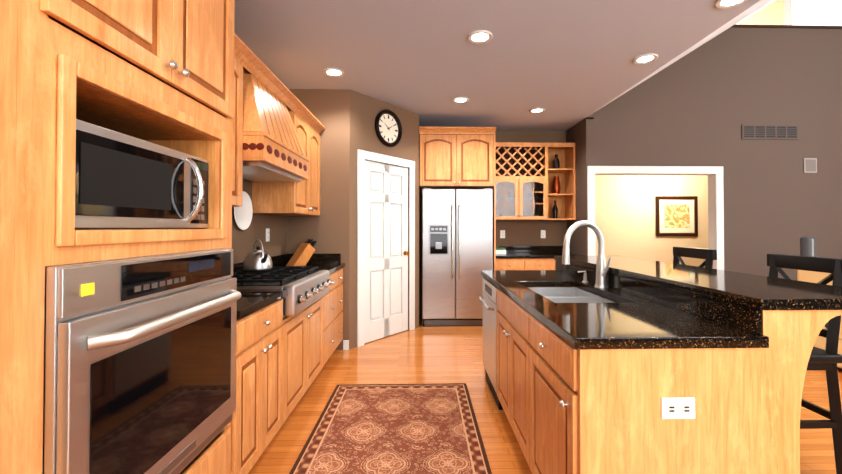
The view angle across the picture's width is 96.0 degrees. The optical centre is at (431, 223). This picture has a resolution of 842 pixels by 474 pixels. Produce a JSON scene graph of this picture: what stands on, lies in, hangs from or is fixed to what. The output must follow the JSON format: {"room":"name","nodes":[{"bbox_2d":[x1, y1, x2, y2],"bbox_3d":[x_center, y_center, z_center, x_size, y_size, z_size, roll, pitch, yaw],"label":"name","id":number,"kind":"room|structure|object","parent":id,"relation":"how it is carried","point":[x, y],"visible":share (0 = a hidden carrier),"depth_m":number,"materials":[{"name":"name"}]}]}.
{"room":"kitchen","nodes":[
{"label":"kitchen","id":0,"kind":"room"},
{"bbox_2d":[232,179,286,263],"bbox_3d":[-1.520,-0.075,1.701,0.100,2.760,8.100,0,-1,-1],"label":"wall","id":1,"kind":"structure","parent":0,"point":[243,241],"depth_m":3.31,"materials":[{"name":"brown paint"}]},
{"bbox_2d":[232,37,247,206],"bbox_3d":[-1.299,-0.571,1.980,0.350,0.940,0.588,0,-1,-1],"label":"upper cabinet","id":2,"kind":"object","parent":1,"relation":"attached to","point":[240,53],"depth_m":2.22,"materials":[{"name":"brown wood"}]},
{"bbox_2d":[234,191,252,229],"bbox_3d":[-1.484,-0.099,2.973,0.026,0.306,0.306,0,-1,-1],"label":"wall plate","id":3,"kind":"object","parent":1,"relation":"attached to","point":[243,213],"visible":0.75,"depth_m":3.00,"materials":[{"name":"white ceramic"}]},
{"bbox_2d":[266,228,269,241],"bbox_3d":[-1.510,0.107,3.497,0.010,0.120,0.075,0,-1,-1],"label":"outlet","id":4,"kind":"object","parent":1,"relation":"attached to","point":[267,234],"visible":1,"depth_m":3.49,"materials":[{"name":"white plastic"}]},
{"bbox_2d":[241,52,309,181],"bbox_3d":[-1.252,-0.690,2.730,0.482,0.685,0.909,0,-1,-1],"label":"range hood","id":5,"kind":"object","parent":1,"relation":"attached to","point":[273,150],"visible":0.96,"depth_m":2.54,"materials":[{"name":"brown wood"}]},
{"bbox_2d":[252,103,323,215],"bbox_3d":[-1.340,-0.551,3.595,0.350,0.940,0.827,0,-1,-1],"label":"upper cabinet","id":6,"kind":"object","parent":1,"relation":"attached to","point":[302,198],"depth_m":3.37,"materials":[{"name":"brown wood"}]},
{"bbox_2d":[287,89,349,349],"bbox_3d":[-1.200,-0.046,4.060,0.660,2.760,0.100,0,-1,-1],"label":"wall","id":7,"kind":"structure","parent":0,"point":[328,229],"depth_m":4.02,"materials":[{"name":"brown paint"}]},
{"bbox_2d":[349,90,418,349],"bbox_3d":[-0.555,-0.040,4.499,0.100,2.760,1.143,-1,-1,38],"label":"wall","id":8,"kind":"structure","parent":0,"point":[365,110],"depth_m":4.25,"materials":[{"name":"brown paint"}]},
{"bbox_2d":[343,340,348,349],"bbox_3d":[3.389,1.252,1.416,8.499,0.100,7.289,0,-1,-1],"label":"baseboard","id":9,"kind":"structure","parent":8,"relation":"attached to","point":[345,344],"depth_m":3.99,"materials":[{"name":"grey"}]},
{"bbox_2d":[357,149,414,346],"bbox_3d":[-0.516,0.272,4.464,0.100,2.135,0.940,-1,-1,38],"label":"door","id":10,"kind":"structure","parent":8,"relation":"attached to","point":[383,252],"depth_m":4.44,"materials":[{"name":"white wood"}]},
{"bbox_2d":[375,109,401,146],"bbox_3d":[-0.497,-1.121,4.466,0.047,0.430,0.430,-1,-1,38],"label":"clock","id":11,"kind":"object","parent":8,"relation":"attached to","point":[388,128],"visible":0.98,"depth_m":4.47,"materials":[{"name":"brown metal"}]},
{"bbox_2d":[419,130,566,313],"bbox_3d":[0.186,-0.025,5.746,3.720,2.760,0.100,0,-1,-1],"label":"wall","id":12,"kind":"structure","parent":0,"point":[522,232],"depth_m":5.73,"materials":[{"name":"brown paint"}]},
{"bbox_2d":[500,230,504,237],"bbox_3d":[1.073,0.165,5.711,0.074,0.120,0.010,0,-1,-1],"label":"electrical outlet","id":13,"kind":"object","parent":12,"relation":"attached to","point":[502,233],"visible":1,"depth_m":5.71,"materials":[{"name":"white plastic"}]},
{"bbox_2d":[495,142,575,219],"bbox_3d":[1.439,-0.597,5.531,1.219,1.100,0.404,0,-1,-1],"label":"wine cabinet","id":14,"kind":"object","parent":12,"relation":"attached to","point":[526,172],"visible":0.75,"depth_m":5.40,"materials":[{"name":"brown wood"}]},
{"bbox_2d":[552,154,560,217],"bbox_3d":[1.840,-0.540,5.582,0.120,0.945,0.118,0,-1,-1],"label":"bottles","id":15,"kind":"object","parent":14,"relation":"in","point":[556,188],"visible":0.81,"depth_m":5.55,"materials":[{"name":"black glass"}]},
{"bbox_2d":[541,230,545,237],"bbox_3d":[1.687,0.165,5.727,0.074,0.120,0.010,0,-1,-1],"label":"electrical outlet","id":16,"kind":"object","parent":12,"relation":"attached to","point":[543,233],"visible":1,"depth_m":5.73,"materials":[{"name":"white plastic"}]},
{"bbox_2d":[234,0,774,130],"bbox_3d":[3.072,-3.249,2.109,9.300,3.599,8.600,0,-1,-1],"label":"ceiling","id":17,"kind":"structure","parent":0,"point":[566,65],"depth_m":3.13,"materials":[{"name":"grey"}]},
{"bbox_2d":[323,68,343,76],"bbox_3d":[-0.923,-1.425,3.584,0.194,0.012,0.194,0,-1,-1],"label":"recessed light","id":18,"kind":"object","parent":17,"relation":"in","point":[333,72],"visible":0.98,"depth_m":3.58,"materials":[{"name":"white"}]},
{"bbox_2d":[452,97,468,102],"bbox_3d":[0.333,-1.415,4.347,0.194,0.012,0.194,0,-1,-1],"label":"recessed light","id":19,"kind":"object","parent":17,"relation":"in","point":[460,99],"visible":0.96,"depth_m":4.34,"materials":[{"name":"white"}]},
{"bbox_2d":[468,30,492,43],"bbox_3d":[0.375,-1.433,2.917,0.194,0.012,0.194,0,-1,-1],"label":"recessed light","id":20,"kind":"object","parent":17,"relation":"in","point":[480,36],"visible":0.98,"depth_m":2.91,"materials":[{"name":"grey"}]},
{"bbox_2d":[529,108,544,112],"bbox_3d":[1.323,-1.410,4.742,0.194,0.012,0.194,0,-1,-1],"label":"recessed light","id":21,"kind":"object","parent":17,"relation":"in","point":[536,110],"visible":1,"depth_m":4.74,"materials":[{"name":"white"}]},
{"bbox_2d":[633,53,657,63],"bbox_3d":[1.861,-1.428,3.296,0.194,0.012,0.194,0,-1,-1],"label":"recessed light","id":22,"kind":"object","parent":17,"relation":"in","point":[646,58],"visible":1,"depth_m":3.29,"materials":[{"name":"grey"}]},
{"bbox_2d":[715,0,747,8],"bbox_3d":[1.943,-1.439,2.438,0.194,0.012,0.194,0,-1,-1],"label":"recessed light","id":23,"kind":"object","parent":17,"relation":"in","point":[722,4],"visible":1,"depth_m":2.48,"materials":[{"name":"grey"}]},
{"bbox_2d":[248,314,841,473],"bbox_3d":[3.063,1.344,2.402,9.300,0.060,9.300,0,-1,-1],"label":"floor","id":24,"kind":"structure","parent":0,"point":[421,354],"depth_m":3.12,"materials":[{"name":"brown wood"}]},
{"bbox_2d":[0,0,234,473],"bbox_3d":[-1.131,0.044,1.240,0.647,2.510,0.880,0,-1,-1],"label":"tall cabinet","id":25,"kind":"object","parent":24,"relation":"on","point":[159,72],"visible":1,"depth_m":0.92,"materials":[{"name":"brown wood"}]},
{"bbox_2d":[75,119,208,228],"bbox_3d":[-1.096,-0.125,1.243,0.484,0.286,0.662,0,-1,-1],"label":"microwave","id":26,"kind":"object","parent":25,"relation":"in","point":[123,181],"visible":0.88,"depth_m":1.16,"materials":[{"name":"silver metal"}]},
{"bbox_2d":[42,248,241,473],"bbox_3d":[-1.079,0.472,1.236,0.637,0.740,0.788,0,-1,-1],"label":"wall oven","id":27,"kind":"object","parent":25,"relation":"in","point":[139,365],"visible":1,"depth_m":1.06,"materials":[{"name":"silver metal"}]},
{"bbox_2d":[230,299,289,473],"bbox_3d":[-1.176,0.872,1.993,0.598,0.872,0.647,0,-1,-1],"label":"base cabinet","id":28,"kind":"object","parent":24,"relation":"on","point":[281,361],"depth_m":1.93,"materials":[{"name":"brown wood"}]},
{"bbox_2d":[290,296,325,412],"bbox_3d":[-1.194,0.957,2.683,0.598,0.720,0.968,0,-1,-1],"label":"base cabinet","id":29,"kind":"object","parent":24,"relation":"on","point":[308,327],"depth_m":2.72,"materials":[{"name":"brown wood"}]},
{"bbox_2d":[231,266,332,317],"bbox_3d":[-1.115,0.467,2.720,0.637,0.232,0.870,0,-1,-1],"label":"range","id":30,"kind":"object","parent":29,"relation":"in","point":[305,286],"visible":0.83,"depth_m":2.51,"materials":[{"name":"silver metal"}]},
{"bbox_2d":[243,239,271,270],"bbox_3d":[-1.302,0.236,2.856,0.214,0.232,0.214,0,-1,-1],"label":"kettle","id":31,"kind":"object","parent":30,"relation":"on","point":[257,260],"visible":1,"depth_m":2.79,"materials":[{"name":"silver metal"}]},
{"bbox_2d":[324,268,342,361],"bbox_3d":[-1.216,0.892,3.552,0.598,0.872,0.885,0,-1,-1],"label":"base cabinet","id":32,"kind":"object","parent":24,"relation":"on","point":[334,298],"depth_m":3.59,"materials":[{"name":"brown wood"}]},
{"bbox_2d":[233,253,344,319],"bbox_3d":[-1.190,0.374,2.839,0.612,0.140,2.325,0,-1,-1],"label":"countertop","id":33,"kind":"structure","parent":32,"relation":"on","point":[250,301],"depth_m":2.25,"materials":[{"name":"stone"}]},
{"bbox_2d":[286,239,316,265],"bbox_3d":[-1.294,0.286,3.799,0.110,0.259,0.310,0,-1,32],"label":"knife block","id":34,"kind":"object","parent":33,"relation":"on","point":[303,254],"visible":1,"depth_m":3.76,"materials":[{"name":"brown wood"}]},
{"bbox_2d":[289,383,491,473],"bbox_3d":[-0.208,1.301,1.758,1.053,0.008,2.680,0,-1,-1],"label":"rug","id":35,"kind":"object","parent":24,"relation":"on","point":[395,428],"visible":0.98,"depth_m":2.35,"materials":[{"name":"brown fabric"}]},
{"bbox_2d":[419,127,495,269],"bbox_3d":[0.332,0.050,5.303,1.002,2.600,0.787,0,-1,-1],"label":"upper cabinet","id":36,"kind":"object","parent":24,"relation":"on","point":[455,158],"visible":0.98,"depth_m":4.97,"materials":[{"name":"brown wood"}]},
{"bbox_2d":[422,188,492,325],"bbox_3d":[0.331,0.444,5.265,0.925,1.810,0.797,0,-1,-1],"label":"refrigerator","id":37,"kind":"object","parent":24,"relation":"on","point":[457,241],"visible":0.94,"depth_m":4.93,"materials":[{"name":"silver metal"}]},
{"bbox_2d":[496,258,555,269],"bbox_3d":[1.442,0.914,5.387,1.219,0.873,0.654,0,-1,-1],"label":"base cabinet","id":38,"kind":"object","parent":24,"relation":"on","point":[528,264],"visible":0.12,"depth_m":5.10,"materials":[{"name":"brown wood"}]},
{"bbox_2d":[496,246,583,258],"bbox_3d":[1.442,0.406,5.405,1.219,0.140,0.630,0,-1,-1],"label":"countertop","id":39,"kind":"structure","parent":38,"relation":"on","point":[536,251],"depth_m":5.69,"materials":[{"name":"stone"}]},
{"bbox_2d":[496,247,505,253],"bbox_3d":[0.955,0.386,5.361,0.182,0.096,0.100,0,-1,-1],"label":"planter","id":40,"kind":"object","parent":39,"relation":"on","point":[501,250],"visible":0.77,"depth_m":5.31,"materials":[{"name":"white ceramic"}]},
{"bbox_2d":[485,287,841,473],"bbox_3d":[0.919,0.813,2.293,0.974,1.000,1.980,0,-1,-1],"label":"kitchen island","id":41,"kind":"object","parent":24,"relation":"on","point":[567,408],"visible":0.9,"depth_m":1.31,"materials":[{"name":"brown wood"}]},
{"bbox_2d":[478,277,502,409],"bbox_3d":[0.738,0.890,2.963,0.681,0.862,0.582,0,-1,-1],"label":"dishwasher","id":42,"kind":"object","parent":41,"relation":"in","point":[489,301],"visible":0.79,"depth_m":2.87,"materials":[{"name":"silver metal"}]},
{"bbox_2d":[481,256,841,349],"bbox_3d":[1.065,0.354,2.303,1.220,0.167,2.030,0,-1,-1],"label":"island countertop","id":43,"kind":"structure","parent":41,"relation":"on","point":[662,305],"depth_m":1.58,"materials":[{"name":"stone"}]},
{"bbox_2d":[528,287,614,302],"bbox_3d":[0.809,0.569,2.254,0.403,0.260,0.748,0,-1,-1],"label":"sink","id":44,"kind":"object","parent":43,"relation":"in","point":[565,295],"visible":0.04,"depth_m":2.54,"materials":[{"name":"silver metal"}]},
{"bbox_2d":[578,271,587,282],"bbox_3d":[1.028,0.361,2.572,0.071,0.079,0.039,0,-1,-1],"label":"soap dispenser","id":45,"kind":"object","parent":43,"relation":"on","point":[585,278],"visible":1,"depth_m":2.56,"materials":[{"name":"silver metal"}]},
{"bbox_2d":[562,220,610,287],"bbox_3d":[0.943,0.190,2.334,0.314,0.415,0.136,0,-1,-1],"label":"faucet","id":46,"kind":"object","parent":43,"relation":"on","point":[601,274],"visible":1,"depth_m":2.33,"materials":[{"name":"silver metal"}]},
{"bbox_2d":[661,397,694,418],"bbox_3d":[0.846,0.634,1.298,0.116,0.072,0.009,0,-1,-1],"label":"outlet","id":47,"kind":"object","parent":41,"relation":"attached to","point":[679,408],"visible":1,"depth_m":1.30,"materials":[{"name":"white plastic"}]},
{"bbox_2d":[673,247,716,268],"bbox_3d":[1.744,0.753,2.826,0.490,1.137,0.435,0,-1,-1],"label":"bar stool","id":48,"kind":"object","parent":24,"relation":"on","point":[709,255],"visible":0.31,"depth_m":2.78,"materials":[{"name":"black paint"}]},
{"bbox_2d":[767,254,841,473],"bbox_3d":[1.766,0.742,1.996,0.490,1.137,0.435,0,-1,-1],"label":"bar stool","id":49,"kind":"object","parent":24,"relation":"on","point":[828,358],"visible":0.23,"depth_m":1.82,"materials":[{"name":"black paint"}]},
{"bbox_2d":[797,270,841,368],"bbox_3d":[4.094,0.843,2.715,0.984,0.950,2.060,0,-1,-1],"label":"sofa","id":50,"kind":"object","parent":24,"relation":"on","point":[811,277],"visible":0.08,"depth_m":3.50,"materials":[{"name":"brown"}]},
{"bbox_2d":[566,118,593,255],"bbox_3d":[2.089,-0.021,6.046,0.100,2.760,2.000,0,-1,-1],"label":"wall","id":51,"kind":"structure","parent":0,"point":[580,134],"depth_m":5.21,"materials":[{"name":"brown paint"}]},
{"bbox_2d":[595,175,708,267],"bbox_3d":[4.804,0.062,7.065,5.380,2.620,0.100,0,-1,-1],"label":"wall","id":52,"kind":"structure","parent":0,"point":[625,217],"depth_m":6.99,"materials":[{"name":"beige paint"}]},
{"bbox_2d":[655,196,697,235],"bbox_3d":[4.526,-0.129,6.995,0.780,0.740,0.029,0,-1,-1],"label":"picture frame","id":53,"kind":"object","parent":52,"relation":"attached to","point":[676,215],"visible":1,"depth_m":6.99,"materials":[{"name":"brown wood"}]},
{"bbox_2d":[586,27,841,279],"bbox_3d":[4.803,-0.652,5.183,5.480,4.000,0.120,0,-1,-1],"label":"wall","id":54,"kind":"structure","parent":0,"point":[701,105],"depth_m":5.12,"materials":[{"name":"brown paint"}]},
{"bbox_2d":[587,166,723,269],"bbox_3d":[2.994,0.292,5.116,1.840,2.110,0.147,0,-1,-1],"label":"trim","id":55,"kind":"structure","parent":54,"relation":"attached to","point":[715,210],"depth_m":5.07,"materials":[{"name":"white"}]},
{"bbox_2d":[742,124,798,139],"bbox_3d":[4.574,-1.233,5.116,0.780,0.200,0.015,0,-1,-1],"label":"air vent","id":56,"kind":"object","parent":54,"relation":"in","point":[778,132],"visible":1,"depth_m":5.11,"materials":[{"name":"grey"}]},
{"bbox_2d":[731,24,841,28],"bbox_3d":[5.781,-2.666,5.234,3.522,0.030,0.160,0,-1,-1],"label":"trim","id":57,"kind":"structure","parent":54,"relation":"on","point":[787,26],"depth_m":5.13,"materials":[{"name":"brown"}]},
{"bbox_2d":[800,236,815,256],"bbox_3d":[3.671,0.253,3.692,0.170,0.250,0.074,0,-1,-21],"label":"wall sconce","id":58,"kind":"object","parent":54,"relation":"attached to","point":[807,245],"visible":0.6,"depth_m":3.65,"materials":[{"name":"grey metal"}]},
{"bbox_2d":[803,158,816,172],"bbox_3d":[5.124,-0.782,5.126,0.180,0.200,0.013,0,-1,-1],"label":"speaker","id":59,"kind":"object","parent":54,"relation":"attached to","point":[810,165],"visible":1,"depth_m":5.12},
{"bbox_2d":[739,0,783,24],"bbox_3d":[4.822,-3.095,6.404,5.380,3.476,0.100,0,-1,-1],"label":"wall","id":60,"kind":"structure","parent":0,"point":[771,13],"depth_m":6.38,"materials":[{"name":"beige paint"}]},
{"bbox_2d":[783,0,841,25],"bbox_3d":[6.698,-2.997,6.386,1.530,3.280,0.029,0,-1,-1],"label":"window","id":61,"kind":"structure","parent":60,"relation":"in","point":[815,12],"depth_m":6.39,"materials":[{"name":"grey"}]}
]}

